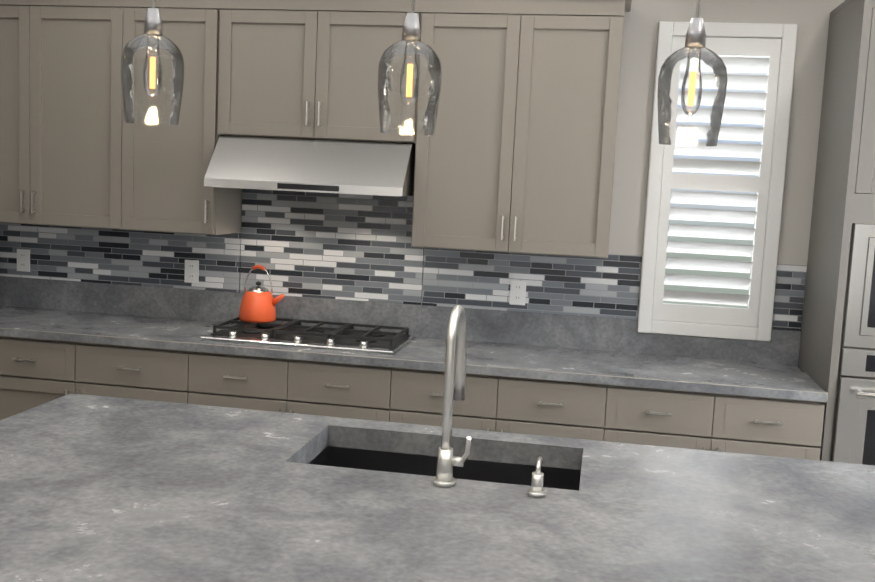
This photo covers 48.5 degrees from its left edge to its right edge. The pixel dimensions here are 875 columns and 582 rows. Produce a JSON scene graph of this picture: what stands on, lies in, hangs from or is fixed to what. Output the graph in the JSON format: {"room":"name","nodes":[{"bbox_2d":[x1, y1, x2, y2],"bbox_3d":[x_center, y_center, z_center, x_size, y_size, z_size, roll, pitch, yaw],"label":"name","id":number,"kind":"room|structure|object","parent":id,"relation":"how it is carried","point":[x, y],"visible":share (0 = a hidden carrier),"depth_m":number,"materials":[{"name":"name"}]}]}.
{"room":"kitchen","nodes":[
{"label":"kitchen","id":0,"kind":"room"},
{"bbox_2d":[239,0,844,340],"bbox_3d":[0.081,-0.409,4.728,5.540,3.100,0.140,4,7,10],"label":"wall","id":1,"kind":"structure","parent":0,"point":[644,18],"depth_m":4.40,"materials":[{"name":"paint"}]},
{"bbox_2d":[0,0,39,224],"bbox_3d":[-2.095,-0.897,4.807,0.508,1.103,0.347,4,7,10],"label":"upper cabinet","id":2,"kind":"object","parent":1,"relation":"attached to","point":[19,19],"depth_m":4.62,"materials":[{"name":"grey wood"}]},
{"bbox_2d":[17,249,29,271],"bbox_3d":[-2.156,-0.159,5.060,0.075,0.115,0.008,4,7,10],"label":"electrical outlet","id":3,"kind":"object","parent":1,"relation":"attached to","point":[23,259],"visible":1,"depth_m":5.06,"materials":[{"name":"white plastic"}]},
{"bbox_2d":[40,0,135,229],"bbox_3d":[-1.670,-0.869,4.736,0.585,1.103,0.347,4,7,10],"label":"upper cabinet","id":4,"kind":"object","parent":1,"relation":"attached to","point":[88,147],"depth_m":4.57,"materials":[{"name":"grey wood"}]},
{"bbox_2d":[132,0,241,234],"bbox_3d":[-1.208,-0.838,4.657,0.585,1.103,0.347,4,7,10],"label":"upper cabinet","id":5,"kind":"object","parent":1,"relation":"attached to","point":[171,195],"depth_m":4.50,"materials":[{"name":"grey wood"}]},
{"bbox_2d":[184,260,198,282],"bbox_3d":[-1.241,-0.099,4.905,0.075,0.115,0.008,4,7,10],"label":"electrical outlet","id":6,"kind":"object","parent":1,"relation":"attached to","point":[191,271],"visible":1,"depth_m":4.90,"materials":[{"name":"white plastic"}]},
{"bbox_2d":[232,0,331,139],"bbox_3d":[-0.714,-1.036,4.549,0.523,0.641,0.347,4,7,10],"label":"upper cabinet","id":7,"kind":"object","parent":1,"relation":"attached to","point":[282,49],"depth_m":4.38,"materials":[{"name":"grey wood"}]},
{"bbox_2d":[328,0,423,147],"bbox_3d":[-0.313,-1.009,4.481,0.522,0.641,0.347,4,7,10],"label":"upper cabinet","id":8,"kind":"object","parent":1,"relation":"attached to","point":[362,30],"depth_m":4.32,"materials":[{"name":"grey wood"}]},
{"bbox_2d":[411,0,539,252],"bbox_3d":[0.147,-0.749,4.428,0.560,1.103,0.347,4,7,10],"label":"upper cabinet","id":9,"kind":"object","parent":1,"relation":"attached to","point":[515,153],"depth_m":4.26,"materials":[{"name":"grey wood"}]},
{"bbox_2d":[204,136,415,196],"bbox_3d":[-0.549,-0.575,4.482,0.904,0.233,0.491,4,7,10],"label":"range hood","id":10,"kind":"object","parent":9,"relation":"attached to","point":[348,167],"visible":0.91,"depth_m":4.31,"materials":[{"name":"silver metal"}]},
{"bbox_2d":[509,280,525,304],"bbox_3d":[0.383,0.009,4.631,0.075,0.115,0.008,4,7,10],"label":"electrical outlet","id":11,"kind":"object","parent":1,"relation":"attached to","point":[517,292],"visible":1,"depth_m":4.63,"materials":[{"name":"white plastic"}]},
{"bbox_2d":[524,0,627,257],"bbox_3d":[0.552,-0.722,4.360,0.492,1.103,0.347,4,7,10],"label":"upper cabinet","id":12,"kind":"object","parent":1,"relation":"attached to","point":[575,89],"depth_m":4.19,"materials":[{"name":"grey wood"}]},
{"bbox_2d":[637,21,797,341],"bbox_3d":[1.265,-0.494,4.434,0.599,1.419,0.071,4,7,10],"label":"window shutter","id":13,"kind":"object","parent":1,"relation":"attached to","point":[742,44],"visible":0.88,"depth_m":4.42,"materials":[{"name":"white wood"}]},
{"bbox_3d":[1.078,1.732,0.614,9.430,0.120,8.300,4,7,10],"label":"floor","id":14,"kind":"structure","parent":0,"visible":0},
{"bbox_2d":[0,313,143,419],"bbox_3d":[-1.841,0.615,4.785,0.592,0.875,0.619,4,7,10],"label":"base cabinet","id":15,"kind":"object","parent":14,"relation":"on","point":[41,362],"depth_m":4.45,"materials":[{"name":"grey"}]},
{"bbox_2d":[88,321,230,404],"bbox_3d":[-1.338,0.648,4.700,0.660,0.875,0.619,4,7,10],"label":"base cabinet","id":16,"kind":"object","parent":14,"relation":"on","point":[153,360],"depth_m":4.35,"materials":[{"name":"grey wood"}]},
{"bbox_2d":[200,317,414,353],"bbox_3d":[-0.587,0.195,4.527,0.890,0.052,0.480,4,7,10],"label":"cooktop","id":17,"kind":"object","parent":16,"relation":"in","point":[295,333],"visible":0.98,"depth_m":4.42,"materials":[{"name":"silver metal"}]},
{"bbox_2d":[239,265,284,322],"bbox_3d":[-0.834,0.008,4.637,0.219,0.269,0.176,4,7,10],"label":"kettle","id":18,"kind":"object","parent":17,"relation":"on","point":[258,303],"visible":1,"depth_m":4.59,"materials":[{"name":"orange metal"}]},
{"bbox_2d":[200,341,319,413],"bbox_3d":[-0.844,0.681,4.616,0.575,0.875,0.619,4,7,10],"label":"base cabinet","id":19,"kind":"object","parent":14,"relation":"on","point":[253,376],"depth_m":4.26,"materials":[{"name":"grey wood"}]},
{"bbox_2d":[300,341,431,422],"bbox_3d":[-0.391,0.711,4.539,0.575,0.875,0.619,4,7,10],"label":"base cabinet","id":20,"kind":"object","parent":14,"relation":"on","point":[337,383],"depth_m":4.19,"materials":[{"name":"grey wood"}]},
{"bbox_2d":[0,433,874,581],"bbox_3d":[-0.091,0.988,2.293,2.565,0.865,1.480,4,7,10],"label":"kitchen island","id":21,"kind":"object","parent":14,"relation":"on","point":[93,488],"depth_m":2.08,"materials":[{"name":"stone"}]},
{"bbox_2d":[0,399,327,480],"bbox_3d":[-0.807,0.427,2.809,0.900,0.065,0.400,4,7,10],"label":"island countertop","id":22,"kind":"structure","parent":21,"relation":"on","point":[268,447],"depth_m":2.70,"materials":[{"name":"grey stone"}]},
{"bbox_2d":[433,305,470,487],"bbox_3d":[0.059,0.254,2.459,0.094,0.437,0.232,4,7,10],"label":"faucet","id":23,"kind":"object","parent":21,"relation":"on","point":[454,374],"visible":1,"depth_m":2.38,"materials":[{"name":"silver metal"}]},
{"bbox_2d":[528,456,545,497],"bbox_3d":[0.246,0.451,2.375,0.044,0.083,0.093,4,7,10],"label":"soap dispenser","id":24,"kind":"object","parent":21,"relation":"on","point":[536,490],"visible":1,"depth_m":2.34,"materials":[{"name":"silver metal"}]},
{"bbox_2d":[576,449,874,540],"bbox_3d":[0.826,0.535,2.532,0.900,0.065,0.400,4,7,10],"label":"island countertop","id":25,"kind":"structure","parent":21,"relation":"on","point":[706,490],"depth_m":2.44,"materials":[{"name":"grey stone"}]},
{"bbox_2d":[404,341,527,432],"bbox_3d":[0.061,0.741,4.463,0.575,0.875,0.619,4,7,10],"label":"base cabinet","id":26,"kind":"object","parent":14,"relation":"on","point":[490,386],"depth_m":4.12,"materials":[{"name":"grey wood"}]},
{"bbox_2d":[512,349,623,442],"bbox_3d":[0.509,0.771,4.387,0.565,0.875,0.619,4,7,10],"label":"base cabinet","id":27,"kind":"object","parent":14,"relation":"on","point":[565,395],"depth_m":4.04,"materials":[{"name":"grey wood"}]},
{"bbox_2d":[620,357,735,451],"bbox_3d":[0.942,0.800,4.314,0.545,0.875,0.619,4,7,10],"label":"base cabinet","id":28,"kind":"object","parent":14,"relation":"on","point":[676,404],"depth_m":3.97,"materials":[{"name":"grey wood"}]},
{"bbox_2d":[720,365,827,460],"bbox_3d":[1.336,0.826,4.247,0.485,0.875,0.619,4,7,10],"label":"base cabinet","id":29,"kind":"object","parent":14,"relation":"on","point":[776,412],"depth_m":3.90,"materials":[{"name":"grey wood"}]},
{"bbox_2d":[798,0,874,465],"bbox_3d":[2.094,0.077,3.996,0.987,2.490,0.694,4,7,10],"label":"tall cabinet","id":30,"kind":"object","parent":14,"relation":"on","point":[837,355],"visible":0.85,"depth_m":3.83,"materials":[{"name":"grey wood"}]},
{"bbox_3d":[1.228,-1.464,0.248,9.430,0.120,8.300,4,7,10],"label":"ceiling","id":31,"kind":"structure","parent":0,"visible":0},
{"bbox_2d":[121,0,183,125],"bbox_3d":[-0.626,-1.042,2.161,0.140,1.324,0.140,4,7,10],"label":"pendant light","id":32,"kind":"object","parent":31,"relation":"hanging from","point":[153,33],"visible":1,"depth_m":2.24,"materials":[{"name":"clear glass"}]},
{"bbox_2d":[378,0,441,135],"bbox_3d":[-0.035,-1.002,2.061,0.140,1.324,0.140,4,7,10],"label":"pendant light","id":33,"kind":"object","parent":31,"relation":"hanging from","point":[411,38],"visible":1,"depth_m":2.15,"materials":[{"name":"clear glass"}]},
{"bbox_2d":[657,0,727,145],"bbox_3d":[0.555,-0.963,1.961,0.140,1.324,0.140,4,7,10],"label":"pendant light","id":34,"kind":"object","parent":31,"relation":"hanging from","point":[695,43],"visible":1,"depth_m":2.04,"materials":[{"name":"clear glass"}]}
]}

